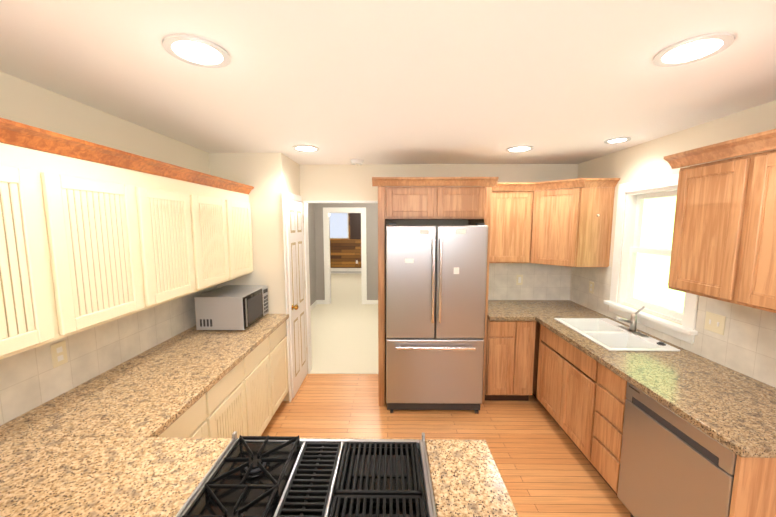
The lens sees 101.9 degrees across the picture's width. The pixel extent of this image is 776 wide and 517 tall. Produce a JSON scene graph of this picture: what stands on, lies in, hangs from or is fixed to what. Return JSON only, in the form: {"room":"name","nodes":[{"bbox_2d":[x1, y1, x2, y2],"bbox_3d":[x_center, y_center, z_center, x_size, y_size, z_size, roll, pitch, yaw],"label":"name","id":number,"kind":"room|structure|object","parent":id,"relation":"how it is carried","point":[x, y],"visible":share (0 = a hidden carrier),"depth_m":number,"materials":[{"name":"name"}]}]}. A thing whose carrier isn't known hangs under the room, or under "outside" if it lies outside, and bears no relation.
{"room":"kitchen","nodes":[
{"label":"kitchen","id":0,"kind":"room"},
{"bbox_2d":[0,71,209,174],"bbox_3d":[-1.768,0.537,0.233,0.120,2.450,7.130,0,6,1],"label":"wall","id":1,"kind":"structure","parent":0,"point":[25,102],"depth_m":1.76,"materials":[{"name":"beige paint"}]},
{"bbox_2d":[0,143,83,359],"bbox_3d":[-1.507,-0.017,1.002,0.377,0.745,0.592,0,6,1],"label":"upper cabinet","id":2,"kind":"object","parent":1,"relation":"attached to","point":[40,280],"depth_m":1.18,"materials":[{"name":"beige paint"}]},
{"bbox_2d":[0,285,216,425],"bbox_3d":[-1.688,0.510,1.693,0.008,0.470,2.800,0,6,1],"label":"wall tile","id":3,"kind":"structure","parent":1,"relation":"attached to","point":[31,379],"depth_m":1.76,"materials":[{"name":"beige tile"}]},
{"bbox_2d":[50,340,67,367],"bbox_3d":[-1.681,0.489,1.610,0.008,0.120,0.072,0,6,1],"label":"electrical outlet","id":4,"kind":"object","parent":3,"relation":"attached to","point":[59,353],"visible":1,"depth_m":1.61,"materials":[{"name":"beige plastic"}]},
{"bbox_2d":[64,156,159,330],"bbox_3d":[-1.502,-0.065,1.449,0.377,0.745,0.592,0,6,1],"label":"upper cabinet","id":5,"kind":"object","parent":1,"relation":"attached to","point":[85,245],"depth_m":1.51,"materials":[{"name":"beige paint"}]},
{"bbox_2d":[152,174,207,303],"bbox_3d":[-1.497,-0.114,1.896,0.377,0.745,0.592,0,6,1],"label":"upper cabinet","id":6,"kind":"object","parent":1,"relation":"attached to","point":[179,218],"depth_m":1.97,"materials":[{"name":"beige paint"}]},
{"bbox_2d":[200,184,235,287],"bbox_3d":[-1.492,-0.162,2.344,0.377,0.745,0.592,0,6,1],"label":"upper cabinet","id":7,"kind":"object","parent":1,"relation":"attached to","point":[216,203],"depth_m":2.43,"materials":[{"name":"beige paint"}]},
{"bbox_2d":[232,191,252,277],"bbox_3d":[-1.488,-0.207,2.756,0.377,0.745,0.521,0,6,1],"label":"upper cabinet","id":8,"kind":"object","parent":1,"relation":"attached to","point":[240,201],"depth_m":2.84,"materials":[{"name":"beige paint"}]},
{"bbox_2d":[0,118,253,193],"bbox_3d":[-1.315,-0.446,1.179,0.067,0.070,3.600,0,6,1],"label":"crown molding","id":9,"kind":"structure","parent":8,"relation":"attached to","point":[14,133],"depth_m":1.41,"materials":[{"name":"brown wood"}]},
{"bbox_2d":[208,153,299,400],"bbox_3d":[-1.333,0.192,3.420,0.680,2.450,0.710,0,6,1],"label":"wall bump-out","id":10,"kind":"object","parent":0,"point":[269,177],"visible":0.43,"depth_m":3.00,"materials":[{"name":"beige paint"}]},
{"bbox_2d":[307,273,377,373],"bbox_3d":[-0.688,0.986,7.724,4.920,0.066,7.930,0,6,1],"label":"floor","id":11,"kind":"structure","parent":0,"point":[344,331],"depth_m":5.26,"materials":[{"name":"beige"}]},
{"bbox_2d":[308,203,377,305],"bbox_3d":[-0.747,-0.305,7.645,5.040,2.530,7.810,0,6,1],"label":"wall","id":12,"kind":"structure","parent":0,"point":[316,247],"depth_m":6.95,"materials":[{"name":"grey paint"}]},
{"bbox_2d":[310,300,317,309],"bbox_3d":[-1.615,1.148,5.488,0.015,0.094,3.190,0,6,1],"label":"baseboard","id":13,"kind":"structure","parent":12,"relation":"attached to","point":[314,304],"depth_m":6.82,"materials":[{"name":"white wood"}]},
{"bbox_2d":[329,213,348,237],"bbox_3d":[-1.776,-1.193,11.344,0.700,0.940,0.043,0,6,1],"label":"window","id":14,"kind":"structure","parent":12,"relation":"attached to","point":[339,227],"depth_m":11.33,"materials":[{"name":"white glass"}]},
{"bbox_2d":[323,207,366,303],"bbox_3d":[-0.944,-0.048,7.006,0.940,2.144,0.140,0,6,1],"label":"door frame","id":15,"kind":"structure","parent":12,"relation":"attached to","point":[326,238],"depth_m":6.93,"materials":[{"name":"white wood"}]},
{"bbox_2d":[331,268,360,272],"bbox_3d":[-0.707,0.448,11.495,4.600,0.194,0.073,0,6,1],"label":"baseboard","id":16,"kind":"structure","parent":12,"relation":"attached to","point":[345,270],"depth_m":11.47,"materials":[{"name":"white wood"}]},
{"bbox_2d":[349,213,360,238],"bbox_3d":[-0.931,-1.192,11.335,0.950,1.000,0.043,0,6,1],"label":"panel","id":17,"kind":"object","parent":12,"relation":"attached to","point":[354,225],"visible":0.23,"depth_m":11.33,"materials":[{"name":"brown wood"}]},
{"bbox_2d":[367,300,377,303],"bbox_3d":[0.585,0.979,7.043,2.120,0.094,0.015,0,6,1],"label":"baseboard","id":18,"kind":"structure","parent":12,"relation":"attached to","point":[368,301],"depth_m":7.04,"materials":[{"name":"white wood"}]},
{"bbox_2d":[0,0,775,164],"bbox_3d":[0.182,-0.718,0.076,4.020,0.080,7.130,0,6,1],"label":"ceiling","id":19,"kind":"structure","parent":0,"point":[447,81],"depth_m":1.39,"materials":[{"name":"white paint"}]},
{"bbox_2d":[162,34,230,67],"bbox_3d":[-0.736,-0.798,1.220,0.226,0.008,0.226,0,6,1],"label":"recessed light","id":20,"kind":"object","parent":19,"relation":"in","point":[196,51],"visible":0.98,"depth_m":1.21,"materials":[{"name":"grey"}]},
{"bbox_2d":[293,145,318,151],"bbox_3d":[-0.719,-0.964,2.760,0.226,0.008,0.226,0,6,1],"label":"recessed light","id":21,"kind":"object","parent":19,"relation":"in","point":[306,148],"visible":0.98,"depth_m":2.76,"materials":[{"name":"white"}]},
{"bbox_2d":[350,159,363,164],"bbox_3d":[-0.323,-1.005,3.295,0.144,0.040,0.144,0,6,1],"label":"smoke detector","id":22,"kind":"object","parent":19,"relation":"attached to","point":[356,161],"visible":1,"depth_m":3.25,"materials":[{"name":"white plastic"}]},
{"bbox_2d":[506,145,533,151],"bbox_3d":[1.161,-0.967,2.780,0.226,0.008,0.226,0,6,1],"label":"recessed light","id":23,"kind":"object","parent":19,"relation":"in","point":[523,148],"visible":1,"depth_m":2.76,"materials":[{"name":"grey"}]},
{"bbox_2d":[604,137,630,143],"bbox_3d":[1.818,-0.936,2.494,0.176,0.008,0.176,0,6,1],"label":"recessed light","id":24,"kind":"object","parent":19,"relation":"in","point":[617,140],"visible":0.96,"depth_m":2.49,"materials":[{"name":"grey"}]},
{"bbox_2d":[653,32,734,66],"bbox_3d":[1.164,-0.797,1.209,0.226,0.008,0.226,0,6,1],"label":"recessed light","id":25,"kind":"object","parent":19,"relation":"in","point":[693,49],"visible":0.98,"depth_m":1.20,"materials":[{"name":"grey plastic"}]},
{"bbox_2d":[299,164,577,372],"bbox_3d":[0.560,0.163,3.693,3.100,2.450,0.120,0,6,1],"label":"wall","id":26,"kind":"structure","parent":0,"point":[337,182],"depth_m":3.52,"materials":[{"name":"beige paint"}]},
{"bbox_2d":[282,190,301,402],"bbox_3d":[-0.984,0.375,3.358,0.016,2.100,0.614,0,6,1],"label":"door frame","id":27,"kind":"structure","parent":26,"relation":"attached to","point":[288,195],"depth_m":3.07,"materials":[{"name":"white wood"}]},
{"bbox_2d":[285,199,306,397],"bbox_3d":[-0.975,0.402,3.384,0.034,2.018,0.530,0,6,1],"label":"closet door","id":28,"kind":"structure","parent":26,"relation":"in","point":[295,251],"depth_m":3.31,"materials":[{"name":"white wood"}]},
{"bbox_2d":[303,201,377,373],"bbox_3d":[-0.515,0.360,3.726,0.890,2.050,0.128,0,6,1],"label":"trim","id":29,"kind":"structure","parent":26,"relation":"attached to","point":[307,275],"depth_m":3.68,"materials":[{"name":"white wood"}]},
{"bbox_2d":[489,191,533,262],"bbox_3d":[1.233,-0.337,3.405,0.517,0.745,0.325,0,6,1],"label":"upper cabinet","id":30,"kind":"object","parent":26,"relation":"attached to","point":[511,226],"visible":0.58,"depth_m":3.25,"materials":[{"name":"brown wood"}]},
{"bbox_2d":[488,263,571,299],"bbox_3d":[1.543,0.270,3.630,1.133,0.530,0.008,0,6,1],"label":"wall tile","id":31,"kind":"structure","parent":26,"relation":"attached to","point":[545,282],"depth_m":3.62,"materials":[{"name":"beige tile"}]},
{"bbox_2d":[516,275,522,284],"bbox_3d":[1.514,0.246,3.619,0.072,0.120,0.009,0,6,1],"label":"electrical outlet","id":32,"kind":"object","parent":31,"relation":"attached to","point":[519,279],"visible":1,"depth_m":3.62,"materials":[{"name":"beige plastic"}]},
{"bbox_2d":[261,374,630,516],"bbox_3d":[0.181,1.794,0.288,4.020,0.060,7.010,0,6,1],"label":"floor","id":33,"kind":"structure","parent":0,"point":[545,467],"depth_m":2.73,"materials":[{"name":"brown wood"}]},
{"bbox_2d":[158,383,221,437],"bbox_3d":[-1.352,1.182,1.613,0.676,0.870,0.515,0,6,1],"label":"base cabinet","id":34,"kind":"object","parent":33,"relation":"on","point":[200,420],"depth_m":1.70,"materials":[{"name":"beige paint"}]},
{"bbox_2d":[218,354,253,437],"bbox_3d":[-1.348,1.138,2.028,0.676,0.870,0.581,0,6,1],"label":"base cabinet","id":35,"kind":"object","parent":33,"relation":"on","point":[246,395],"depth_m":2.12,"materials":[{"name":"beige paint"}]},
{"bbox_2d":[250,332,277,435],"bbox_3d":[-1.343,1.089,2.476,0.676,0.870,0.580,0,6,1],"label":"base cabinet","id":36,"kind":"object","parent":33,"relation":"on","point":[262,357],"depth_m":2.56,"materials":[{"name":"beige paint"}]},
{"bbox_2d":[274,321,288,406],"bbox_3d":[-1.338,1.044,2.892,0.676,0.870,0.516,0,6,1],"label":"base cabinet","id":37,"kind":"object","parent":33,"relation":"on","point":[280,340],"depth_m":2.97,"materials":[{"name":"beige paint"}]},
{"bbox_2d":[0,314,288,436],"bbox_3d":[-1.333,0.659,2.203,0.702,0.040,1.802,0,6,1],"label":"countertop","id":38,"kind":"structure","parent":37,"relation":"on","point":[158,390],"depth_m":1.67,"materials":[{"name":"stone"}]},
{"bbox_2d":[194,285,268,330],"bbox_3d":[-1.357,0.427,2.796,0.406,0.290,0.502,0,6,1],"label":"microwave","id":39,"kind":"object","parent":38,"relation":"on","point":[236,307],"visible":1,"depth_m":2.56,"materials":[{"name":"silver metal"}]},
{"bbox_2d":[378,186,491,405],"bbox_3d":[0.441,0.364,3.317,1.060,2.130,0.667,0,6,1],"label":"cabinet","id":40,"kind":"object","parent":33,"relation":"on","point":[472,205],"visible":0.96,"depth_m":2.90,"materials":[{"name":"brown wood"}]},
{"bbox_2d":[386,223,487,413],"bbox_3d":[0.439,0.542,3.237,0.910,1.795,0.812,0,6,1],"label":"fridge","id":41,"kind":"object","parent":33,"relation":"on","point":[436,275],"visible":1,"depth_m":2.88,"materials":[{"name":"grey metal"}]},
{"bbox_2d":[485,318,535,400],"bbox_3d":[1.203,0.991,3.387,0.461,0.870,0.647,0,6,1],"label":"base cabinet","id":42,"kind":"object","parent":33,"relation":"on","point":[510,349],"visible":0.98,"depth_m":3.07,"materials":[{"name":"brown wood"}]},
{"bbox_2d":[487,300,535,320],"bbox_3d":[1.190,0.537,3.326,0.436,0.040,0.672,0,6,1],"label":"countertop","id":43,"kind":"structure","parent":42,"relation":"on","point":[503,310],"depth_m":3.13,"materials":[{"name":"stone"}]},
{"bbox_2d":[532,321,587,412],"bbox_3d":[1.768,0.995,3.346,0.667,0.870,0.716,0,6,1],"label":"base cabinet","id":44,"kind":"object","parent":33,"relation":"on","point":[580,396],"depth_m":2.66,"materials":[{"name":"brown wood"}]},
{"bbox_2d":[510,300,775,457],"bbox_3d":[1.747,0.633,2.442,0.692,0.040,2.437,0,6,1],"label":"countertop","id":45,"kind":"structure","parent":44,"relation":"on","point":[734,411],"depth_m":1.71,"materials":[{"name":"stone"}]},
{"bbox_2d":[554,318,679,350],"bbox_3d":[1.777,0.665,2.547,0.490,0.152,0.740,0,6,1],"label":"sink","id":46,"kind":"object","parent":45,"relation":"in","point":[608,334],"visible":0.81,"depth_m":2.52,"materials":[{"name":"white ceramic"}]},
{"bbox_2d":[614,306,648,336],"bbox_3d":[1.916,0.479,2.526,0.197,0.222,0.260,0,6,1],"label":"faucet","id":47,"kind":"object","parent":45,"relation":"on","point":[632,321],"visible":1,"depth_m":2.52,"materials":[{"name":"silver metal"}]},
{"bbox_2d":[580,356,735,504],"bbox_3d":[1.754,1.132,2.081,0.667,0.870,0.340,0,6,1],"label":"base cabinet","id":48,"kind":"object","parent":33,"relation":"on","point":[604,390],"depth_m":2.08,"materials":[{"name":"brown wood"}]},
{"bbox_2d":[617,382,736,516],"bbox_3d":[1.725,1.185,1.612,0.637,0.865,0.588,0,6,1],"label":"dishwasher","id":49,"kind":"object","parent":33,"relation":"on","point":[672,464],"visible":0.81,"depth_m":1.58,"materials":[{"name":"grey metal"}]},
{"bbox_3d":[-0.318,1.243,1.060,1.403,0.868,0.520,0,6,1],"label":"cabinet","id":50,"kind":"object","parent":33,"relation":"on","visible":0},
{"bbox_2d":[0,436,518,516],"bbox_3d":[-0.651,0.787,1.021,2.092,0.040,0.557,0,6,1],"label":"countertop","id":51,"kind":"structure","parent":50,"relation":"on","point":[101,476],"depth_m":1.10,"materials":[{"name":"stone"}]},
{"bbox_2d":[175,431,436,516],"bbox_3d":[-0.242,0.763,1.015,0.775,0.076,0.535,0,6,1],"label":"cooktop","id":52,"kind":"object","parent":51,"relation":"in","point":[270,476],"visible":1,"depth_m":1.07,"materials":[{"name":"black metal"}]},
{"bbox_2d":[578,100,775,324],"bbox_3d":[2.132,0.542,0.192,0.120,2.450,7.130,0,6,1],"label":"wall","id":53,"kind":"structure","parent":0,"point":[643,161],"depth_m":2.39,"materials":[{"name":"beige paint"}]},
{"bbox_2d":[372,177,619,190],"bbox_3d":[0.980,-0.711,3.022,2.242,0.080,0.433,0,6,1],"label":"crown molding","id":54,"kind":"structure","parent":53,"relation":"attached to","point":[434,181],"depth_m":2.86,"materials":[{"name":"brown wood"}]},
{"bbox_2d":[530,187,614,266],"bbox_3d":[1.796,-0.319,3.240,0.612,0.745,0.644,0,6,1],"label":"upper cabinet","id":55,"kind":"object","parent":53,"relation":"attached to","point":[571,227],"visible":1,"depth_m":2.99,"materials":[{"name":"brown wood"}]},
{"bbox_2d":[604,174,698,343],"bbox_3d":[2.127,-0.042,2.497,0.180,1.175,0.870,0,6,1],"label":"window","id":56,"kind":"structure","parent":53,"relation":"in","point":[630,235],"depth_m":2.69,"materials":[{"name":"white wood"}]},
{"bbox_2d":[570,266,775,387],"bbox_3d":[2.087,0.448,1.988,0.008,0.530,3.282,0,6,1],"label":"wall tile","id":57,"kind":"structure","parent":53,"relation":"attached to","point":[745,344],"depth_m":1.94,"materials":[{"name":"beige tile"}]},
{"bbox_2d":[589,281,593,293],"bbox_3d":[2.093,0.297,3.239,0.008,0.120,0.072,0,6,1],"label":"outlet","id":58,"kind":"object","parent":57,"relation":"attached to","point":[591,287],"visible":1,"depth_m":3.23,"materials":[{"name":"beige plastic"}]},
{"bbox_2d":[704,311,725,334],"bbox_3d":[2.078,0.411,2.004,0.010,0.120,0.120,0,6,1],"label":"outlet","id":59,"kind":"object","parent":57,"relation":"attached to","point":[714,322],"visible":1,"depth_m":2.00,"materials":[{"name":"beige plastic"}]},
{"bbox_2d":[668,159,727,297],"bbox_3d":[1.924,-0.155,1.727,0.325,0.746,0.471,0,6,1],"label":"upper cabinet","id":60,"kind":"object","parent":53,"relation":"attached to","point":[699,209],"depth_m":1.80,"materials":[{"name":"brown wood"}]},
{"bbox_2d":[663,129,775,168],"bbox_3d":[1.728,-0.470,0.821,0.072,0.075,2.270,0,6,1],"label":"crown molding","id":61,"kind":"structure","parent":60,"relation":"attached to","point":[754,143],"depth_m":1.61,"materials":[{"name":"brown wood"}]},
{"bbox_2d":[712,150,775,312],"bbox_3d":[1.920,-0.113,1.335,0.325,0.746,0.602,0,6,1],"label":"upper cabinet","id":62,"kind":"object","parent":53,"relation":"attached to","point":[724,241],"depth_m":1.54,"materials":[{"name":"brown wood"}]},
{"label":"outside","id":63,"kind":"structure","parent":0,"visible":0},
{"bbox_2d":[633,196,684,312],"bbox_3d":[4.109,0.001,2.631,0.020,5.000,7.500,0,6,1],"label":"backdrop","id":64,"kind":"structure","parent":63,"point":[648,266],"depth_m":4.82,"materials":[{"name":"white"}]}
]}

